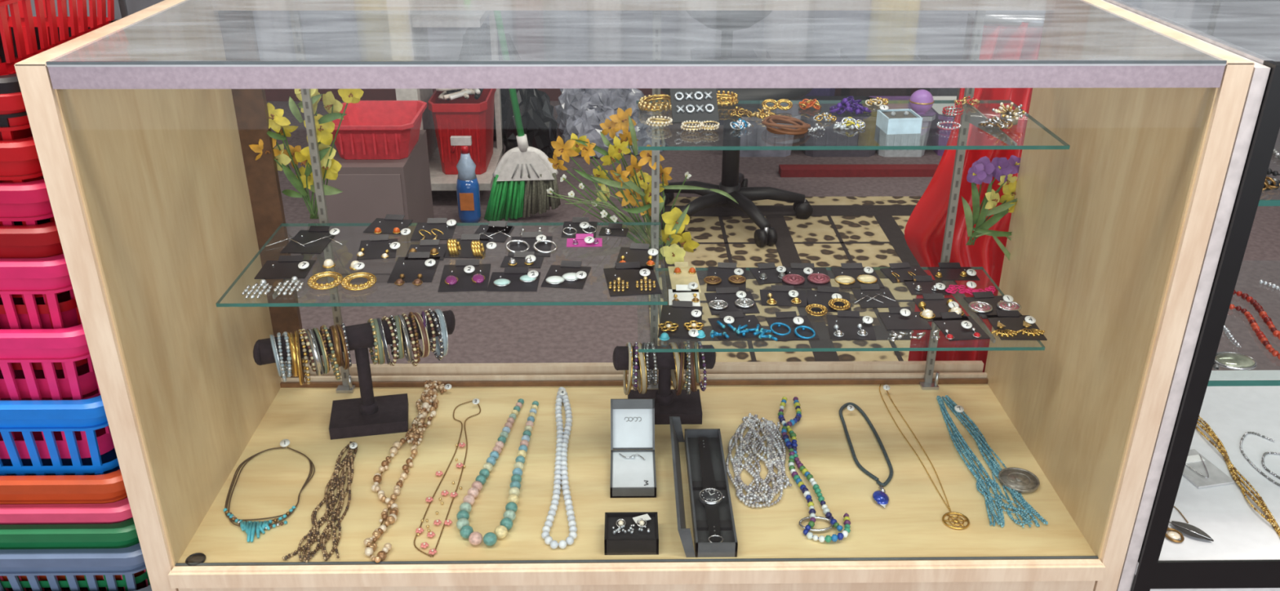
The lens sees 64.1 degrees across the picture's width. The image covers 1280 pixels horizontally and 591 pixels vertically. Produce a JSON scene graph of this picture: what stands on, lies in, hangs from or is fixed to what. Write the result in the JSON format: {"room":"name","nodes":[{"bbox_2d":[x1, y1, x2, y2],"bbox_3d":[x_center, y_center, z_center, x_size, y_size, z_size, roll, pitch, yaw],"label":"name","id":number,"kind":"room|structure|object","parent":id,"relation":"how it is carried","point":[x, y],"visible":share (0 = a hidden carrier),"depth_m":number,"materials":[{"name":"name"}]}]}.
{"room":"shop","nodes":[
{"label":"shop","id":0,"kind":"room"},
{"bbox_2d":[7,0,1279,60],"bbox_3d":[0.147,-2.144,4.287,6.800,2.660,0.100,0,26,-1],"label":"wall","id":1,"kind":"structure","parent":0,"point":[1253,26],"depth_m":4.68,"materials":[{"name":"paint"}]},
{"bbox_2d":[264,88,918,101],"bbox_3d":[0.145,-0.960,4.788,6.800,0.090,0.020,0,26,-1],"label":"baseboard","id":2,"kind":"structure","parent":1,"relation":"attached to","point":[272,95],"depth_m":4.77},
{"bbox_2d":[266,101,1279,370],"bbox_3d":[0.195,0.590,1.716,6.800,0.050,6.900,0,26,-1],"label":"floor","id":3,"kind":"structure","parent":0,"point":[508,334],"depth_m":3.01,"materials":[{"name":"carpet"}]},
{"bbox_2d":[324,129,434,282],"bbox_3d":[-0.773,-0.272,3.048,0.237,0.349,0.365,0,26,-1],"label":"storage cabinet","id":4,"kind":"object","parent":3,"relation":"on","point":[372,189],"visible":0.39,"depth_m":2.87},
{"bbox_2d":[331,100,426,159],"bbox_3d":[-0.753,-0.475,2.943,0.249,0.105,0.273,0,26,-1],"label":"plastic tub","id":5,"kind":"object","parent":4,"relation":"on","point":[369,129],"visible":0.91,"depth_m":2.87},
{"bbox_2d":[387,10,503,190],"bbox_3d":[-0.655,-1.007,3.412,0.285,1.360,0.450,0,26,-1],"label":"shelving unit","id":6,"kind":"object","parent":3,"relation":"on","point":[408,30],"visible":0.41,"depth_m":3.48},
{"bbox_2d":[427,88,496,174],"bbox_3d":[-0.619,-0.599,3.635,0.200,0.260,0.357,0,26,-1],"label":"trash can","id":7,"kind":"object","parent":6,"relation":"on","point":[460,116],"visible":0.72,"depth_m":3.50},
{"bbox_2d":[435,88,484,100],"bbox_3d":[-0.620,-0.731,3.563,0.160,0.044,0.290,0,26,-1],"label":"tangled cables","id":8,"kind":"object","parent":7,"relation":"on","point":[448,94],"visible":0.38,"depth_m":3.47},
{"bbox_2d":[450,135,481,222],"bbox_3d":[-0.571,-0.380,3.345,0.085,0.288,0.077,0,26,-1],"label":"spray bottle","id":9,"kind":"object","parent":3,"relation":"on","point":[468,191],"visible":0.99,"depth_m":3.33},
{"bbox_2d":[457,22,520,141],"bbox_3d":[-0.625,-0.892,4.213,0.322,0.457,0.280,7,26,14],"label":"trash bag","id":10,"kind":"object","parent":3,"relation":"on","point":[476,43],"visible":0.18,"depth_m":4.10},
{"bbox_2d":[484,10,560,221],"bbox_3d":[-0.400,-0.855,3.131,0.276,1.330,0.069,0,26,-1],"label":"broom","id":11,"kind":"object","parent":3,"relation":"on","point":[523,175],"visible":0.98,"depth_m":3.34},
{"bbox_2d":[502,88,557,164],"bbox_3d":[-0.416,-0.644,3.853,0.210,0.322,0.216,0,26,-1],"label":"trash bag","id":12,"kind":"object","parent":3,"relation":"on","point":[540,125],"visible":0.55,"depth_m":3.79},
{"bbox_2d":[554,88,668,158],"bbox_3d":[-0.121,-0.758,4.183,0.430,0.244,0.515,-5,26,-10],"label":"plastic bags","id":13,"kind":"object","parent":3,"relation":"on","point":[580,112],"visible":0.49,"depth_m":4.15},
{"bbox_2d":[13,0,1254,590],"bbox_3d":[-0.005,0.113,1.480,1.263,1.014,0.508,0,26,-1],"label":"glass display case","id":14,"kind":"object","parent":3,"relation":"on","point":[144,123],"visible":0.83,"depth_m":1.37,"materials":[{"name":"brown wood"}]},
{"bbox_2d":[222,439,315,542],"bbox_3d":[-0.536,0.275,1.465,0.118,0.011,0.233,0,26,-1],"label":"necklace","id":15,"kind":"object","parent":14,"relation":"on","point":[249,527],"visible":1,"depth_m":1.41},
{"bbox_2d":[241,255,315,298],"bbox_3d":[-0.489,-0.027,1.391,0.076,0.012,0.131,0,26,-1],"label":"card","id":16,"kind":"object","parent":14,"relation":"on","point":[293,267],"visible":1,"depth_m":1.40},
{"bbox_2d":[265,226,342,253],"bbox_3d":[-0.491,-0.085,1.510,0.110,0.011,0.094,0,26,-1],"label":"card","id":17,"kind":"object","parent":14,"relation":"on","point":[314,240],"visible":1,"depth_m":1.51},
{"bbox_2d":[248,88,364,218],"bbox_3d":[-0.502,-0.226,1.573,0.182,0.226,0.059,0,26,-1],"label":"flowers","id":18,"kind":"object","parent":14,"relation":"attached to","point":[304,179],"visible":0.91,"depth_m":1.56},
{"bbox_2d":[282,441,357,563],"bbox_3d":[-0.446,0.283,1.444,0.074,0.015,0.274,-3,26,-7],"label":"necklace","id":19,"kind":"object","parent":14,"relation":"on","point":[335,481],"visible":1,"depth_m":1.41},
{"bbox_2d":[306,262,377,290],"bbox_3d":[-0.401,-0.019,1.375,0.084,0.011,0.074,-16,30,-30],"label":"earring","id":20,"kind":"object","parent":14,"relation":"on","point":[346,280],"visible":1,"depth_m":1.37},
{"bbox_2d":[253,308,455,439],"bbox_3d":[-0.432,0.122,1.594,0.304,0.176,0.100,-8,27,-17],"label":"stand","id":21,"kind":"object","parent":14,"relation":"on","point":[368,415],"visible":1,"depth_m":1.57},
{"bbox_2d":[356,234,399,260],"bbox_3d":[-0.379,-0.071,1.485,0.061,0.013,0.079,-4,26,-8],"label":"card","id":22,"kind":"object","parent":14,"relation":"on","point":[379,246],"visible":1,"depth_m":1.48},
{"bbox_2d":[363,213,413,235],"bbox_3d":[-0.381,-0.108,1.559,0.075,0.011,0.084,0,26,-1],"label":"card","id":23,"kind":"object","parent":14,"relation":"on","point":[391,224],"visible":1,"depth_m":1.57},
{"bbox_2d":[363,380,451,563],"bbox_3d":[-0.353,0.243,1.531,0.065,0.015,0.465,1,26,1],"label":"pearl necklace","id":24,"kind":"object","parent":14,"relation":"on","point":[427,395],"visible":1,"depth_m":1.52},
{"bbox_2d":[386,252,439,286],"bbox_3d":[-0.313,-0.038,1.417,0.061,0.014,0.103,0,26,-1],"label":"card","id":25,"kind":"object","parent":14,"relation":"on","point":[417,272],"visible":1,"depth_m":1.42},
{"bbox_2d":[404,239,447,260],"bbox_3d":[-0.308,-0.067,1.476,0.057,0.011,0.064,0,26,-1],"label":"card","id":26,"kind":"object","parent":14,"relation":"on","point":[432,246],"visible":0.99,"depth_m":1.48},
{"bbox_2d":[410,217,457,242],"bbox_3d":[-0.311,-0.099,1.543,0.063,0.012,0.090,0,26,-1],"label":"card","id":27,"kind":"object","parent":14,"relation":"on","point":[441,228],"visible":0.99,"depth_m":1.55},
{"bbox_2d":[413,398,480,557],"bbox_3d":[-0.279,0.253,1.512,0.048,0.010,0.393,0,26,0],"label":"necklace","id":28,"kind":"object","parent":14,"relation":"on","point":[476,401],"visible":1,"depth_m":1.45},
{"bbox_2d":[437,258,491,292],"bbox_3d":[-0.239,-0.029,1.397,0.065,0.012,0.092,-2,26,-4],"label":"card","id":29,"kind":"object","parent":14,"relation":"on","point":[466,275],"visible":1,"depth_m":1.39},
{"bbox_2d":[443,234,496,258],"bbox_3d":[-0.245,-0.075,1.489,0.074,0.027,0.077,0,26,-1],"label":"card","id":30,"kind":"object","parent":14,"relation":"on","point":[469,246],"visible":1,"depth_m":1.47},
{"bbox_2d":[473,220,514,242],"bbox_3d":[-0.220,-0.097,1.541,0.060,0.006,0.068,3,26,7],"label":"card","id":31,"kind":"object","parent":14,"relation":"on","point":[499,237],"visible":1,"depth_m":1.54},
{"bbox_2d":[456,398,538,546],"bbox_3d":[-0.205,0.248,1.515,0.081,0.018,0.368,1,26,2],"label":"necklace","id":32,"kind":"object","parent":14,"relation":"on","point":[466,531],"visible":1,"depth_m":1.46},
{"bbox_2d":[486,266,540,291],"bbox_3d":[-0.170,-0.023,1.386,0.067,0.012,0.066,0,26,-1],"label":"card","id":33,"kind":"object","parent":14,"relation":"on","point":[513,278],"visible":1,"depth_m":1.38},
{"bbox_2d":[500,251,543,268],"bbox_3d":[-0.166,-0.052,1.445,0.056,0.012,0.044,1,26,2],"label":"card","id":34,"kind":"object","parent":14,"relation":"on","point":[521,259],"visible":1,"depth_m":1.44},
{"bbox_2d":[505,231,557,257],"bbox_3d":[-0.158,-0.076,1.496,0.076,0.012,0.082,0,26,-1],"label":"card","id":35,"kind":"object","parent":14,"relation":"on","point":[537,242],"visible":1,"depth_m":1.50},
{"bbox_2d":[541,386,577,549],"bbox_3d":[-0.112,0.241,1.530,0.049,0.019,0.408,0,26,-1],"label":"necklace","id":36,"kind":"object","parent":14,"relation":"on","point":[561,468],"visible":1,"depth_m":1.48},
{"bbox_2d":[540,260,591,288],"bbox_3d":[-0.100,-0.030,1.401,0.058,0.013,0.077,3,26,6],"label":"card","id":37,"kind":"object","parent":14,"relation":"on","point":[570,274],"visible":1,"depth_m":1.39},
{"bbox_2d":[560,217,597,237],"bbox_3d":[-0.092,-0.106,1.556,0.053,0.011,0.069,0,26,-1],"label":"card","id":38,"kind":"object","parent":14,"relation":"on","point":[578,224],"visible":1,"depth_m":1.55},
{"bbox_2d":[566,233,602,247],"bbox_3d":[-0.082,-0.084,1.510,0.053,0.011,0.036,0,26,-1],"label":"card","id":39,"kind":"object","parent":14,"relation":"on","point":[581,239],"visible":1,"depth_m":1.50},
{"bbox_2d":[598,222,628,236],"bbox_3d":[-0.039,-0.101,1.548,0.042,0.009,0.037,3,26,6],"label":"card","id":40,"kind":"object","parent":14,"relation":"on","point":[613,229],"visible":1,"depth_m":1.55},
{"bbox_2d":[604,511,658,555],"bbox_3d":[-0.011,0.316,1.364,0.071,0.028,0.059,0,26,-1],"label":"gift box","id":41,"kind":"object","parent":14,"relation":"on","point":[625,533],"visible":1,"depth_m":1.35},
{"bbox_2d":[603,261,662,297],"bbox_3d":[-0.011,-0.025,1.389,0.069,0.011,0.095,-3,26,-7],"label":"card","id":42,"kind":"object","parent":14,"relation":"on","point":[621,281],"visible":1,"depth_m":1.39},
{"bbox_2d":[609,398,656,497],"bbox_3d":[-0.010,0.219,1.498,0.066,0.086,0.139,0,26,-1],"label":"gift box","id":43,"kind":"object","parent":14,"relation":"on","point":[633,460],"visible":1,"depth_m":1.53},
{"bbox_2d":[614,243,657,270],"bbox_3d":[-0.003,-0.056,1.457,0.057,0.014,0.082,3,26,6],"label":"card","id":44,"kind":"object","parent":14,"relation":"on","point":[641,252],"visible":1,"depth_m":1.46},
{"bbox_2d":[546,107,738,264],"bbox_3d":[0.004,-0.171,1.602,0.302,0.251,0.061,0,26,-1],"label":"lily bouquet","id":45,"kind":"object","parent":14,"relation":"in","point":[675,220],"visible":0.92,"depth_m":1.59,"materials":[{"name":"plant"}]},
{"bbox_2d":[637,93,671,111],"bbox_3d":[0.025,-0.272,1.454,0.057,0.018,0.058,0,26,-1],"label":"bangle","id":46,"kind":"object","parent":14,"relation":"on","point":[645,101],"visible":0.79,"depth_m":1.44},
{"bbox_2d":[613,340,715,424],"bbox_3d":[0.038,0.133,1.635,0.164,0.125,0.087,-1,26,-3],"label":"stand","id":47,"kind":"object","parent":14,"relation":"on","point":[686,404],"visible":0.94,"depth_m":1.61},
{"bbox_2d":[657,300,704,339],"bbox_3d":[0.059,0.032,1.450,0.065,0.011,0.106,2,26,4],"label":"card","id":48,"kind":"object","parent":14,"relation":"on","point":[677,320],"visible":1,"depth_m":1.45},
{"bbox_2d":[667,262,701,293],"bbox_3d":[0.068,-0.030,1.581,0.043,0.011,0.102,-1,26,-3],"label":"card","id":49,"kind":"object","parent":14,"relation":"on","point":[681,273],"visible":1,"depth_m":1.59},
{"bbox_2d":[668,284,700,306],"bbox_3d":[0.066,0.001,1.521,0.047,0.009,0.064,0,26,-1],"label":"card","id":50,"kind":"object","parent":14,"relation":"on","point":[693,296],"visible":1,"depth_m":1.52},
{"bbox_2d":[669,88,719,123],"bbox_3d":[0.074,-0.264,1.407,0.064,0.043,0.040,-3,26,-6],"label":"card","id":51,"kind":"object","parent":14,"relation":"on","point":[698,104],"visible":0.99,"depth_m":1.40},
{"bbox_2d":[669,416,737,557],"bbox_3d":[0.086,0.264,1.452,0.079,0.045,0.272,0,26,-1],"label":"gift box","id":52,"kind":"object","parent":14,"relation":"on","point":[714,533],"visible":1,"depth_m":1.43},
{"bbox_2d":[703,262,746,292],"bbox_3d":[0.132,-0.031,1.581,0.065,0.011,0.097,2,26,5],"label":"card","id":53,"kind":"object","parent":14,"relation":"on","point":[726,274],"visible":1,"depth_m":1.58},
{"bbox_2d":[704,287,759,315],"bbox_3d":[0.134,0.006,1.506,0.071,0.011,0.078,-2,26,-5],"label":"card","id":54,"kind":"object","parent":14,"relation":"on","point":[725,299],"visible":1,"depth_m":1.50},
{"bbox_2d":[707,311,777,341],"bbox_3d":[0.142,0.042,1.430,0.092,0.011,0.087,0,26,-1],"label":"card","id":55,"kind":"object","parent":14,"relation":"on","point":[734,325],"visible":1,"depth_m":1.43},
{"bbox_2d":[725,413,791,508],"bbox_3d":[0.175,0.244,1.536,0.094,0.010,0.241,1,26,2],"label":"necklace","id":56,"kind":"object","parent":14,"relation":"on","point":[771,429],"visible":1,"depth_m":1.53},
{"bbox_2d":[749,262,787,284],"bbox_3d":[0.205,-0.037,1.595,0.055,0.011,0.064,-4,26,-8],"label":"card","id":57,"kind":"object","parent":14,"relation":"on","point":[766,273],"visible":1,"depth_m":1.60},
{"bbox_2d":[760,284,808,306],"bbox_3d":[0.214,0.000,1.522,0.069,0.014,0.059,1,26,3],"label":"card","id":58,"kind":"object","parent":14,"relation":"on","point":[779,295],"visible":1,"depth_m":1.52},
{"bbox_2d":[761,115,810,134],"bbox_3d":[0.195,-0.229,1.366,0.066,0.016,0.059,0,26,-1],"label":"bracelet","id":59,"kind":"object","parent":14,"relation":"on","point":[770,122],"visible":1,"depth_m":1.35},
{"bbox_2d":[765,311,819,341],"bbox_3d":[0.211,0.041,1.433,0.063,0.011,0.076,-2,26,-5],"label":"card","id":60,"kind":"object","parent":14,"relation":"on","point":[786,326],"visible":1,"depth_m":1.43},
{"bbox_2d":[782,262,831,288],"bbox_3d":[0.256,-0.033,1.586,0.078,0.011,0.084,0,26,-1],"label":"card","id":61,"kind":"object","parent":14,"relation":"on","point":[800,275],"visible":0.99,"depth_m":1.58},
{"bbox_2d":[777,396,850,542],"bbox_3d":[0.254,0.248,1.524,0.072,0.015,0.366,0,26,1],"label":"necklace","id":62,"kind":"object","parent":14,"relation":"on","point":[792,446],"visible":1,"depth_m":1.46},
{"bbox_2d":[805,285,851,316],"bbox_3d":[0.276,0.008,1.501,0.067,0.011,0.098,4,26,7],"label":"card","id":63,"kind":"object","parent":14,"relation":"on","point":[824,300],"visible":1,"depth_m":1.51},
{"bbox_2d":[833,116,866,129],"bbox_3d":[0.283,-0.232,1.378,0.046,0.014,0.028,0,26,-1],"label":"bracelet","id":64,"kind":"object","parent":14,"relation":"on","point":[849,122],"visible":1,"depth_m":1.37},
{"bbox_2d":[829,95,871,114],"bbox_3d":[0.297,-0.269,1.443,0.061,0.024,0.035,0,26,-1],"label":"bracelet","id":65,"kind":"object","parent":14,"relation":"on","point":[855,106],"visible":1,"depth_m":1.44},
{"bbox_2d":[826,310,876,340],"bbox_3d":[0.296,0.041,1.437,0.063,0.014,0.077,2,26,5],"label":"card","id":66,"kind":"object","parent":14,"relation":"on","point":[846,325],"visible":1,"depth_m":1.44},
{"bbox_2d":[831,262,884,288],"bbox_3d":[0.336,-0.032,1.588,0.072,0.014,0.083,0,26,-1],"label":"card","id":67,"kind":"object","parent":14,"relation":"on","point":[851,275],"visible":1,"depth_m":1.59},
{"bbox_2d":[839,402,893,507],"bbox_3d":[0.348,0.235,1.554,0.054,0.012,0.280,0,26,-1],"label":"necklace","id":68,"kind":"object","parent":14,"relation":"on","point":[880,497],"visible":1,"depth_m":1.53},
{"bbox_2d":[851,283,900,308],"bbox_3d":[0.347,0.000,1.522,0.065,0.006,0.072,0,26,-1],"label":"card","id":69,"kind":"object","parent":14,"relation":"on","point":[870,295],"visible":1,"depth_m":1.52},
{"bbox_2d":[875,104,922,134],"bbox_3d":[0.347,-0.236,1.370,0.046,0.027,0.049,-3,26,-6],"label":"box","id":70,"kind":"object","parent":14,"relation":"on","point":[899,121],"visible":1,"depth_m":1.35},
{"bbox_2d":[880,262,933,283],"bbox_3d":[0.416,-0.037,1.598,0.065,0.008,0.062,-4,26,-8],"label":"card","id":71,"kind":"object","parent":14,"relation":"on","point":[898,273],"visible":1,"depth_m":1.60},
{"bbox_2d":[877,306,940,342],"bbox_3d":[0.376,0.040,1.435,0.078,0.011,0.103,0,26,-1],"label":"card","id":72,"kind":"object","parent":14,"relation":"on","point":[898,318],"visible":1,"depth_m":1.45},
{"bbox_2d":[908,88,934,114],"bbox_3d":[0.397,-0.274,1.440,0.035,0.033,0.035,0,26,-1],"label":"box","id":73,"kind":"object","parent":14,"relation":"on","point":[921,101],"visible":0.99,"depth_m":1.43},
{"bbox_2d":[879,383,969,529],"bbox_3d":[0.417,0.229,1.567,0.037,0.011,0.399,-2,26,-5],"label":"necklace","id":74,"kind":"object","parent":14,"relation":"on","point":[886,387],"visible":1,"depth_m":1.44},
{"bbox_2d":[904,275,951,295],"bbox_3d":[0.436,-0.018,1.556,0.059,0.011,0.057,0,26,-1],"label":"card","id":75,"kind":"object","parent":14,"relation":"on","point":[923,284],"visible":1,"depth_m":1.55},
{"bbox_2d":[912,293,968,321],"bbox_3d":[0.435,0.018,1.489,0.068,0.018,0.080,0,26,-1],"label":"card","id":76,"kind":"object","parent":14,"relation":"on","point":[931,306],"visible":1,"depth_m":1.49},
{"bbox_2d":[928,262,979,280],"bbox_3d":[0.491,-0.040,1.602,0.068,0.011,0.055,0,26,-1],"label":"card","id":77,"kind":"object","parent":14,"relation":"on","point":[945,271],"visible":1,"depth_m":1.60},
{"bbox_2d":[932,311,990,341],"bbox_3d":[0.447,0.042,1.435,0.061,0.013,0.074,-3,26,-6],"label":"card","id":78,"kind":"object","parent":14,"relation":"on","point":[954,330],"visible":1,"depth_m":1.43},
{"bbox_2d":[945,280,995,294],"bbox_3d":[0.498,-0.011,1.540,0.078,0.009,0.032,0,26,-1],"label":"earring","id":79,"kind":"object","parent":14,"relation":"on","point":[971,285],"visible":1,"depth_m":1.54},
{"bbox_2d":[961,155,1021,260],"bbox_3d":[0.583,-0.110,1.639,0.147,0.234,0.043,0,26,-1],"label":"flowers","id":80,"kind":"object","parent":14,"relation":"attached to","point":[1002,169],"visible":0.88,"depth_m":1.61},
{"bbox_2d":[936,395,1048,528],"bbox_3d":[0.531,0.238,1.543,0.099,0.015,0.340,1,26,1],"label":"necklace","id":81,"kind":"object","parent":14,"relation":"on","point":[1018,480],"visible":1,"depth_m":1.49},
{"bbox_2d":[963,291,1022,319],"bbox_3d":[0.517,0.012,1.495,0.078,0.011,0.079,0,26,-1],"label":"card","id":82,"kind":"object","parent":14,"relation":"on","point":[984,304],"visible":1,"depth_m":1.50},
{"bbox_2d":[977,115,1013,129],"bbox_3d":[0.481,-0.234,1.381,0.045,0.016,0.030,0,26,-1],"label":"silver brooch","id":83,"kind":"object","parent":14,"relation":"on","point":[993,121],"visible":1,"depth_m":1.38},
{"bbox_2d":[991,102,1026,124],"bbox_3d":[0.503,-0.249,1.392,0.042,0.030,0.049,15,29,28],"label":"brooch","id":84,"kind":"object","parent":14,"relation":"on","point":[1009,114],"visible":0.99,"depth_m":1.39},
{"bbox_2d":[986,310,1047,340],"bbox_3d":[0.525,0.040,1.437,0.076,0.011,0.081,0,26,-1],"label":"card","id":85,"kind":"object","parent":14,"relation":"on","point":[1012,326],"visible":1,"depth_m":1.43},
{"bbox_2d":[118,0,1221,35],"bbox_3d":[0.150,-1.809,4.206,4.830,2.125,0.065,0,26,-1],"label":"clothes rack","id":86,"kind":"object","parent":3,"relation":"on","point":[1215,7],"visible":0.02,"depth_m":4.52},
{"bbox_2d":[690,47,757,124],"bbox_3d":[0.361,-0.914,4.470,0.276,0.284,0.254,0,26,-1],"label":"storage bin","id":87,"kind":"object","parent":3,"relation":"on","point":[697,52],"visible":0.16,"depth_m":4.43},
{"bbox_2d":[739,103,800,156],"bbox_3d":[0.475,-0.677,4.103,0.297,0.174,0.297,0,26,-1],"label":"storage bin","id":88,"kind":"object","parent":3,"relation":"on","point":[757,135],"visible":0.24,"depth_m":3.99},
{"bbox_2d":[644,195,921,362],"bbox_3d":[0.639,-0.075,3.037,1.235,0.010,1.254,0,26,-1],"label":"rug","id":89,"kind":"object","parent":3,"relation":"on","point":[869,231],"visible":0.2,"depth_m":3.15,"materials":[{"name":"fabric"}]},
{"bbox_2d":[659,10,813,247],"bbox_3d":[0.310,-0.757,3.182,0.529,1.095,0.564,0,26,-1],"label":"office chair","id":90,"kind":"object","parent":89,"relation":"on","point":[733,182],"visible":0.6,"depth_m":3.31,"materials":[{"name":"plastic"}]},
{"bbox_2d":[765,47,841,96],"bbox_3d":[0.705,-0.916,4.474,0.297,0.284,0.254,0,26,-1],"label":"storage bin","id":91,"kind":"object","parent":3,"relation":"on","point":[773,53],"visible":0.3,"depth_m":4.39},
{"bbox_2d":[795,96,879,156],"bbox_3d":[0.792,-0.678,4.106,0.339,0.174,0.297,0,26,-1],"label":"storage bin","id":92,"kind":"object","parent":3,"relation":"on","point":[868,135],"visible":0.52,"depth_m":4.00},
{"bbox_2d":[778,164,937,177],"bbox_3d":[0.824,-0.469,3.836,0.599,0.030,0.060,0,26,-1],"label":"floor mat","id":93,"kind":"object","parent":3,"relation":"on","point":[793,170],"visible":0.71,"depth_m":3.81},
{"bbox_2d":[840,47,918,96],"bbox_3d":[1.033,-0.917,4.479,0.297,0.284,0.254,0,26,-1],"label":"storage bin","id":94,"kind":"object","parent":3,"relation":"on","point":[846,53],"visible":0.37,"depth_m":4.38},
{"bbox_2d":[868,96,935,156],"bbox_3d":[1.036,-0.678,4.107,0.223,0.174,0.297,0,26,-1],"label":"storage bin","id":95,"kind":"object","parent":3,"relation":"on","point":[919,139],"visible":0.45,"depth_m":4.01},
{"bbox_2d":[917,47,963,96],"bbox_3d":[1.378,-0.918,4.484,0.297,0.284,0.254,0,26,-1],"label":"storage bin","id":96,"kind":"object","parent":3,"relation":"on","point":[924,53],"visible":0.17,"depth_m":4.40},
{"bbox_2d":[926,96,956,155],"bbox_3d":[1.284,-0.678,4.109,0.254,0.174,0.297,0,26,-1],"label":"storage bin","id":97,"kind":"object","parent":3,"relation":"on","point":[937,136],"visible":0.2,"depth_m":4.04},
{"bbox_2d":[904,12,1044,372],"bbox_3d":[0.596,-0.041,1.885,0.223,0.944,0.100,0,26,-1],"label":"cloth","id":98,"kind":"object","parent":3,"relation":"on","point":[1005,36],"visible":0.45,"depth_m":1.80,"materials":[{"name":"fabric"}]},
{"bbox_2d":[1102,0,1279,590],"bbox_3d":[1.243,0.105,1.504,1.227,1.013,0.514,0,26,-1],"label":"case","id":99,"kind":"object","parent":3,"relation":"on","point":[1244,553],"visible":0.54,"depth_m":1.32,"materials":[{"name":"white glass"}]},
{"bbox_2d":[1165,506,1213,542],"bbox_3d":[0.736,0.310,1.406,0.059,0.005,0.092,0,26,-1],"label":"necklace","id":100,"kind":"object","parent":99,"relation":"on","point":[1192,531],"visible":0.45,"depth_m":1.38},
{"bbox_2d":[1182,448,1234,488],"bbox_3d":[0.827,0.255,1.518,0.060,0.006,0.085,-5,26,-11],"label":"card","id":101,"kind":"object","parent":99,"relation":"on","point":[1198,470],"visible":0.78,"depth_m":1.51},
{"bbox_2d":[1214,351,1257,370],"bbox_3d":[0.757,0.083,1.302,0.054,0.013,0.045,0,26,-1],"label":"pendant","id":102,"kind":"object","parent":99,"relation":"on","point":[1230,360],"visible":0.91,"depth_m":1.29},
{"bbox_2d":[1195,416,1279,537],"bbox_3d":[0.878,0.260,1.509,0.026,0.008,0.322,3,26,5],"label":"necklace","id":103,"kind":"object","parent":99,"relation":"on","point":[1233,470],"visible":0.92,"depth_m":1.49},
{"bbox_2d":[1207,380,1279,386],"bbox_3d":[1.247,0.027,1.446,1.140,0.007,0.372,0,26,-1],"label":"shelf","id":104,"kind":"object","parent":99,"relation":"attached to","point":[1211,383],"depth_m":1.27,"materials":[{"name":"teal glass"}]},
{"bbox_2d":[1229,303,1279,359],"bbox_3d":[0.836,0.049,1.380,0.027,0.010,0.170,1,26,3],"label":"necklace","id":105,"kind":"object","parent":99,"relation":"on","point":[1262,338],"visible":0.95,"depth_m":1.38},
{"bbox_2d":[1232,289,1279,340],"bbox_3d":[0.858,0.028,1.423,0.048,0.011,0.162,0,26,-1],"label":"necklace","id":106,"kind":"object","parent":99,"relation":"on","point":[1268,321],"visible":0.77,"depth_m":1.43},
{"bbox_3d":[-0.879,0.506,1.585,0.475,0.200,0.335,0,26,-1],"label":"shopping basket","id":107,"kind":"object","parent":3,"relation":"on","visible":0},
{"bbox_2d":[135,584,151,590],"bbox_3d":[-0.879,0.420,1.544,0.475,0.200,0.335,0,26,-1],"label":"shopping basket","id":108,"kind":"object","parent":107,"relation":"on","point":[148,588],"visible":0.02,"depth_m":1.37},
{"bbox_2d":[0,542,146,590],"bbox_3d":[-0.877,0.355,1.512,0.475,0.200,0.335,0,26,-1],"label":"shopping basket","id":109,"kind":"object","parent":108,"relation":"on","point":[89,562],"visible":0.13,"depth_m":1.33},
{"bbox_2d":[0,517,150,590],"bbox_3d":[-0.879,0.319,1.495,0.475,0.200,0.335,0,26,-1],"label":"shopping basket","id":110,"kind":"object","parent":109,"relation":"on","point":[123,534],"visible":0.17,"depth_m":1.31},
{"bbox_2d":[0,497,148,590],"bbox_3d":[-0.879,0.290,1.481,0.475,0.200,0.335,0,26,-1],"label":"shopping basket","id":111,"kind":"object","parent":110,"relation":"on","point":[120,511],"visible":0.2,"depth_m":1.30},
{"bbox_2d":[0,469,144,581],"bbox_3d":[-0.879,0.251,1.462,0.475,0.200,0.335,0,26,-1],"label":"shopping basket","id":112,"kind":"object","parent":111,"relation":"on","point":[109,487],"visible":0.14,"depth_m":1.28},
{"bbox_2d":[0,395,127,498],"bbox_3d":[-0.876,0.151,1.415,0.475,0.200,0.335,0,26,-1],"label":"shopping basket","id":113,"kind":"object","parent":112,"relation":"on","point":[88,415],"visible":0.16,"depth_m":1.26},
{"bbox_2d":[0,324,114,458],"bbox_3d":[-0.878,0.064,1.373,0.475,0.200,0.335,0,26,-1],"label":"shopping basket","id":114,"kind":"object","parent":113,"relation":"on","point":[68,345],"visible":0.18,"depth_m":1.23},
{"bbox_2d":[0,253,97,398],"bbox_3d":[-0.878,-0.017,1.334,0.475,0.200,0.335,0,26,-1],"label":"shopping basket","id":115,"kind":"object","parent":114,"relation":"on","point":[49,276],"visible":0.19,"depth_m":1.19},
{"bbox_2d":[0,221,88,369],"bbox_3d":[-0.878,-0.053,1.317,0.475,0.200,0.335,0,26,-1],"label":"shopping basket","id":116,"kind":"object","parent":115,"relation":"on","point":[36,241],"visible":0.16,"depth_m":1.16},
{"bbox_2d":[0,178,79,328],"bbox_3d":[-0.878,-0.098,1.295,0.475,0.200,0.335,0,26,-1],"label":"shopping basket","id":117,"kind":"object","parent":116,"relation":"on","point":[29,202],"visible":0.11,"depth_m":1.14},
{"bbox_2d":[0,136,64,297],"bbox_3d":[-0.880,-0.142,1.274,0.475,0.200,0.335,0,26,-1],"label":"shopping basket","id":118,"kind":"object","parent":117,"relation":"on","point":[20,162],"visible":0.09,"depth_m":1.11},
{"bbox_2d":[0,57,52,223],"bbox_3d":[-0.878,-0.191,1.250,0.475,0.200,0.335,0,26,-1],"label":"shopping basket","id":119,"kind":"object","parent":118,"relation":"on","point":[11,103],"visible":0.09,"depth_m":1.09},
{"bbox_2d":[0,19,117,225],"bbox_3d":[-0.878,-0.204,1.244,0.475,0.200,0.335,0,26,-1],"label":"shopping basket","id":120,"kind":"object","parent":119,"relation":"on","point":[9,83],"visible":0.12,"depth_m":1.09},
{"bbox_2d":[0,0,114,140],"bbox_3d":[-0.883,-0.306,1.196,0.475,0.200,0.335,0,26,-1],"label":"shopping basket","id":121,"kind":"object","parent":120,"relation":"on","point":[22,20],"visible":0.4,"depth_m":1.16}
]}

